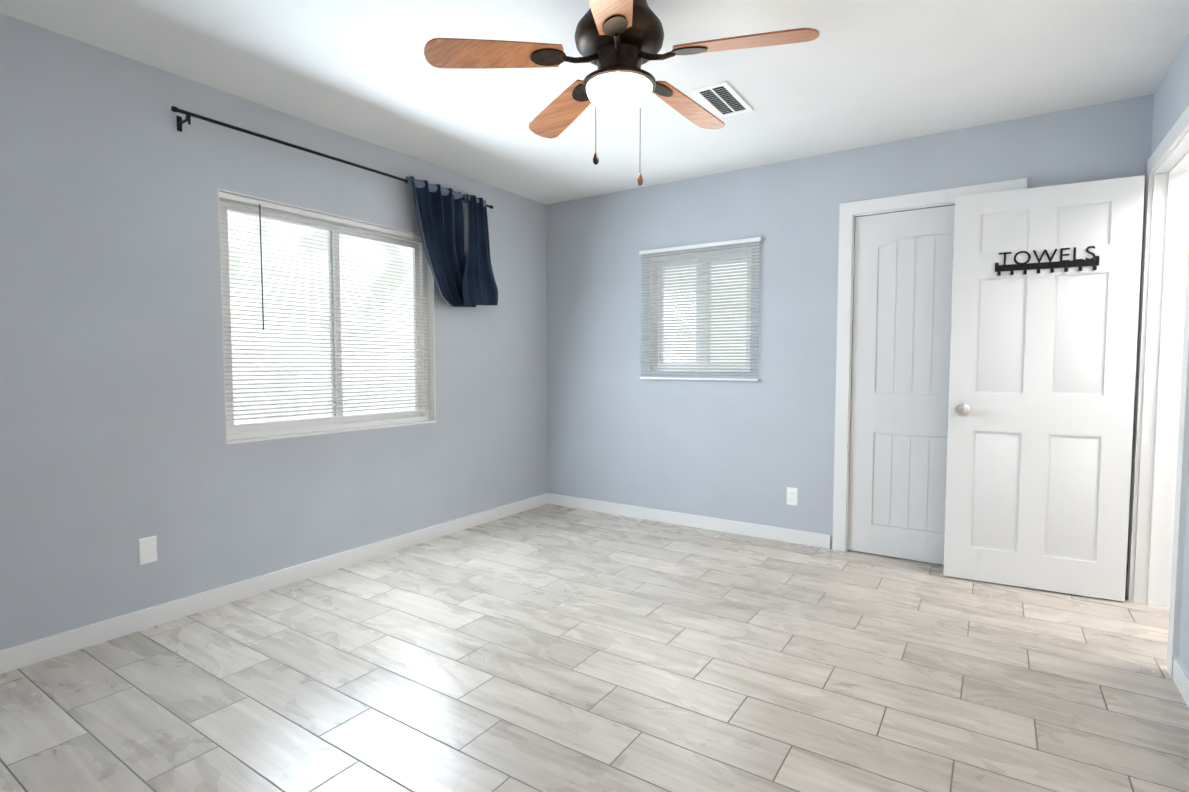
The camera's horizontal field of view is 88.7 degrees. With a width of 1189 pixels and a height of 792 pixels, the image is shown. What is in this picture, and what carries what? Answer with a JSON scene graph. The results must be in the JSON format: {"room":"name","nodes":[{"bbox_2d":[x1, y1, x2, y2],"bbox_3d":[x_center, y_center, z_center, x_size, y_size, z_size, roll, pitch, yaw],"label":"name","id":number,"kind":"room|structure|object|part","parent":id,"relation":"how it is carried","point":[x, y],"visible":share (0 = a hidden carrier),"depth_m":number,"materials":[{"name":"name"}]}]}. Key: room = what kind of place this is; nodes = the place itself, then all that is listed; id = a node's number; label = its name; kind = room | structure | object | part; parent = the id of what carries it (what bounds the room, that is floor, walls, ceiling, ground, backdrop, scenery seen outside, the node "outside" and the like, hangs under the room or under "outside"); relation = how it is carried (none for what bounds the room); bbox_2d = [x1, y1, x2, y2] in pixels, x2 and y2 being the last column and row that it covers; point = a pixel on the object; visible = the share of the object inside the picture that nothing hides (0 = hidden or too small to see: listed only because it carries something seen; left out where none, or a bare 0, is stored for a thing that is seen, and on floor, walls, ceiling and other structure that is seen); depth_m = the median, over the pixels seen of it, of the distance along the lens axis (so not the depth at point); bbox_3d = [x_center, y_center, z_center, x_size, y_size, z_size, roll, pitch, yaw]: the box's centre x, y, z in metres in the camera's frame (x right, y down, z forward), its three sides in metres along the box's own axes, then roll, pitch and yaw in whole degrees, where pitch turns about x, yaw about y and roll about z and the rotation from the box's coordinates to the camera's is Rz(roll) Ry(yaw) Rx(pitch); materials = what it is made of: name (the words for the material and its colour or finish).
{"room":"empty bedroom","nodes":[
{"label":"empty bedroom","id":0,"kind":"room"},
{"bbox_2d":[0,13,546,649],"bbox_3d":[-1.654,-0.234,3.212,0.150,2.440,4.650,2,4,33],"label":"wall","id":1,"kind":"structure","parent":0,"point":[114,447],"depth_m":2.71,"materials":[{"name":"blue paint"}]},
{"bbox_2d":[138,536,156,564],"bbox_3d":[-1.956,0.677,2.662,0.006,0.115,0.070,2,4,33],"label":"outlet cover","id":2,"kind":"object","parent":1,"relation":"attached to","point":[147,549],"visible":1,"depth_m":2.66,"materials":[{"name":"white plastic"}]},
{"bbox_2d":[0,493,547,673],"bbox_3d":[-1.586,0.944,3.230,0.013,0.085,4.350,2,4,33],"label":"baseboard","id":3,"kind":"structure","parent":1,"relation":"attached to","point":[58,645],"depth_m":2.92,"materials":[{"name":"white wood"}]},
{"bbox_2d":[218,189,435,443],"bbox_3d":[-1.462,-0.403,3.471,0.134,1.210,1.310,2,4,33],"label":"window","id":4,"kind":"structure","parent":1,"relation":"in","point":[264,432],"depth_m":3.47,"materials":[{"name":"white"}]},
{"bbox_2d":[219,191,431,427],"bbox_3d":[-1.434,-0.436,3.451,0.042,1.129,1.290,2,4,33],"label":"window blind","id":5,"kind":"object","parent":4,"relation":"attached to","point":[262,204],"visible":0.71,"depth_m":3.33,"materials":[{"name":"white plastic"}]},
{"bbox_2d":[171,106,497,306],"bbox_3d":[-1.258,-0.936,3.469,0.185,0.757,2.013,2,4,33],"label":"curtain","id":6,"kind":"object","parent":1,"relation":"attached to","point":[462,281],"visible":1,"depth_m":3.92,"materials":[{"name":"blue fabric"}]},
{"bbox_2d":[0,504,1188,791],"bbox_3d":[0.685,1.093,2.181,5.265,0.100,5.400,2,4,33],"label":"floor","id":7,"kind":"structure","parent":0,"point":[552,648],"depth_m":2.21,"materials":[{"name":"tile"}]},
{"bbox_2d":[0,0,1188,204],"bbox_3d":[0.685,-1.443,2.045,5.265,0.100,5.400,2,4,33],"label":"ceiling","id":8,"kind":"structure","parent":0,"point":[858,74],"depth_m":2.65,"materials":[{"name":"white paint"}]},
{"bbox_2d":[424,0,819,185],"bbox_3d":[0.124,-1.068,2.139,1.250,0.657,1.243,2,4,33],"label":"fan","id":9,"kind":"object","parent":8,"relation":"hanging from","point":[619,43],"visible":1,"depth_m":2.04,"materials":[{"name":"brown wood"}]},
{"bbox_3d":[0.086,-1.040,2.128,0.232,0.078,0.232,2,4,33],"label":"lamp shade","id":10,"kind":"part","parent":9,"relation":"part of","materials":[{"name":"white glass"}]},
{"bbox_2d":[691,81,752,117],"bbox_3d":[0.628,-1.438,2.961,0.170,0.007,0.370,2,4,33],"label":"ceiling vent","id":11,"kind":"object","parent":8,"relation":"in","point":[723,99],"visible":1,"depth_m":2.95,"materials":[{"name":"white metal"}]},
{"bbox_2d":[546,94,1153,595],"bbox_3d":[1.179,0.222,4.059,3.665,3.440,0.150,2,4,33],"label":"wall","id":12,"kind":"structure","parent":0,"point":[736,448],"depth_m":4.04,"materials":[{"name":"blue paint"}]},
{"bbox_2d":[548,493,829,548],"bbox_3d":[0.552,0.881,4.412,2.210,0.085,0.013,2,4,33],"label":"baseboard","id":13,"kind":"structure","parent":12,"relation":"attached to","point":[723,525],"depth_m":4.28,"materials":[{"name":"white wood"}]},
{"bbox_2d":[649,249,751,371],"bbox_3d":[0.754,-0.582,4.286,0.760,0.820,0.130,2,4,33],"label":"window","id":14,"kind":"structure","parent":12,"relation":"in","point":[696,317],"depth_m":4.31,"materials":[{"name":"white"}]},
{"bbox_2d":[639,237,760,380],"bbox_3d":[0.706,-0.578,4.213,0.890,0.930,0.030,2,4,33],"label":"window blind","id":15,"kind":"object","parent":14,"relation":"attached to","point":[699,247],"visible":0.9,"depth_m":4.19,"materials":[{"name":"white plastic"}]},
{"bbox_3d":[0.773,-0.583,4.313,0.690,0.750,0.002,2,4,33],"label":"glass","id":16,"kind":"part","parent":14,"relation":"part of","materials":[{"name":"clear glass"}]},
{"bbox_2d":[787,487,797,505],"bbox_3d":[1.275,0.649,3.924,0.070,0.115,0.007,2,4,33],"label":"outlet","id":17,"kind":"object","parent":12,"relation":"attached to","point":[792,496],"visible":1,"depth_m":3.92,"materials":[{"name":"white plastic"}]},
{"bbox_2d":[848,205,954,564],"bbox_3d":[1.887,-0.051,3.515,0.763,2.030,0.043,2,4,33],"label":"closet door","id":18,"kind":"structure","parent":12,"relation":"in","point":[903,280],"depth_m":3.56,"materials":[{"name":"white wood"}]},
{"bbox_2d":[832,178,1026,551],"bbox_3d":[1.914,-0.093,3.545,0.926,2.123,0.166,2,4,33],"label":"trim","id":19,"kind":"structure","parent":12,"relation":"attached to","point":[849,212],"depth_m":3.68,"materials":[{"name":"white wood"}]},
{"bbox_2d":[1151,34,1188,673],"bbox_3d":[1.526,0.378,1.134,0.150,3.440,4.650,2,4,33],"label":"wall","id":20,"kind":"structure","parent":0,"point":[1171,99],"depth_m":2.45,"materials":[{"name":"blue paint"}]},
{"bbox_2d":[1126,105,1188,677],"bbox_3d":[2.452,-0.039,2.526,0.166,2.123,0.934,2,4,33],"label":"door frame","id":21,"kind":"structure","parent":20,"relation":"attached to","point":[1158,500],"depth_m":2.85,"materials":[{"name":"white wood"}]},
{"bbox_2d":[943,175,1144,601],"bbox_3d":[2.237,-0.027,3.079,0.760,2.025,0.165,2,3,28],"label":"bathroom door","id":22,"kind":"structure","parent":21,"relation":"in","point":[1041,407],"depth_m":3.05,"materials":[{"name":"white wood"}]},
{"bbox_2d":[995,246,1098,275],"bbox_3d":[2.235,-0.669,3.009,0.420,0.118,0.022,2,3,28],"label":"sign","id":23,"kind":"object","parent":22,"relation":"attached to","point":[1061,263],"visible":0.96,"depth_m":3.01,"materials":[{"name":"black metal"}]},
{"bbox_2d":[1173,657,1188,707],"bbox_3d":[1.201,1.073,0.828,0.013,0.085,3.360,2,4,33],"label":"baseboard","id":24,"kind":"structure","parent":20,"relation":"attached to","point":[1180,674],"depth_m":2.13,"materials":[{"name":"white wood"}]},
{"label":"outside","id":25,"kind":"structure","parent":0,"visible":0},
{"bbox_2d":[227,211,414,424],"bbox_3d":[-2.570,-0.957,3.991,0.020,4.200,7.000,2,4,33],"label":"window blind","id":26,"kind":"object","parent":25,"point":[301,260],"depth_m":4.62,"materials":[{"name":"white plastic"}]},
{"bbox_2d":[663,260,746,361],"bbox_3d":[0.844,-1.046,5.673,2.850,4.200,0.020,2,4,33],"label":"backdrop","id":27,"kind":"structure","parent":25,"point":[711,317],"depth_m":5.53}
]}

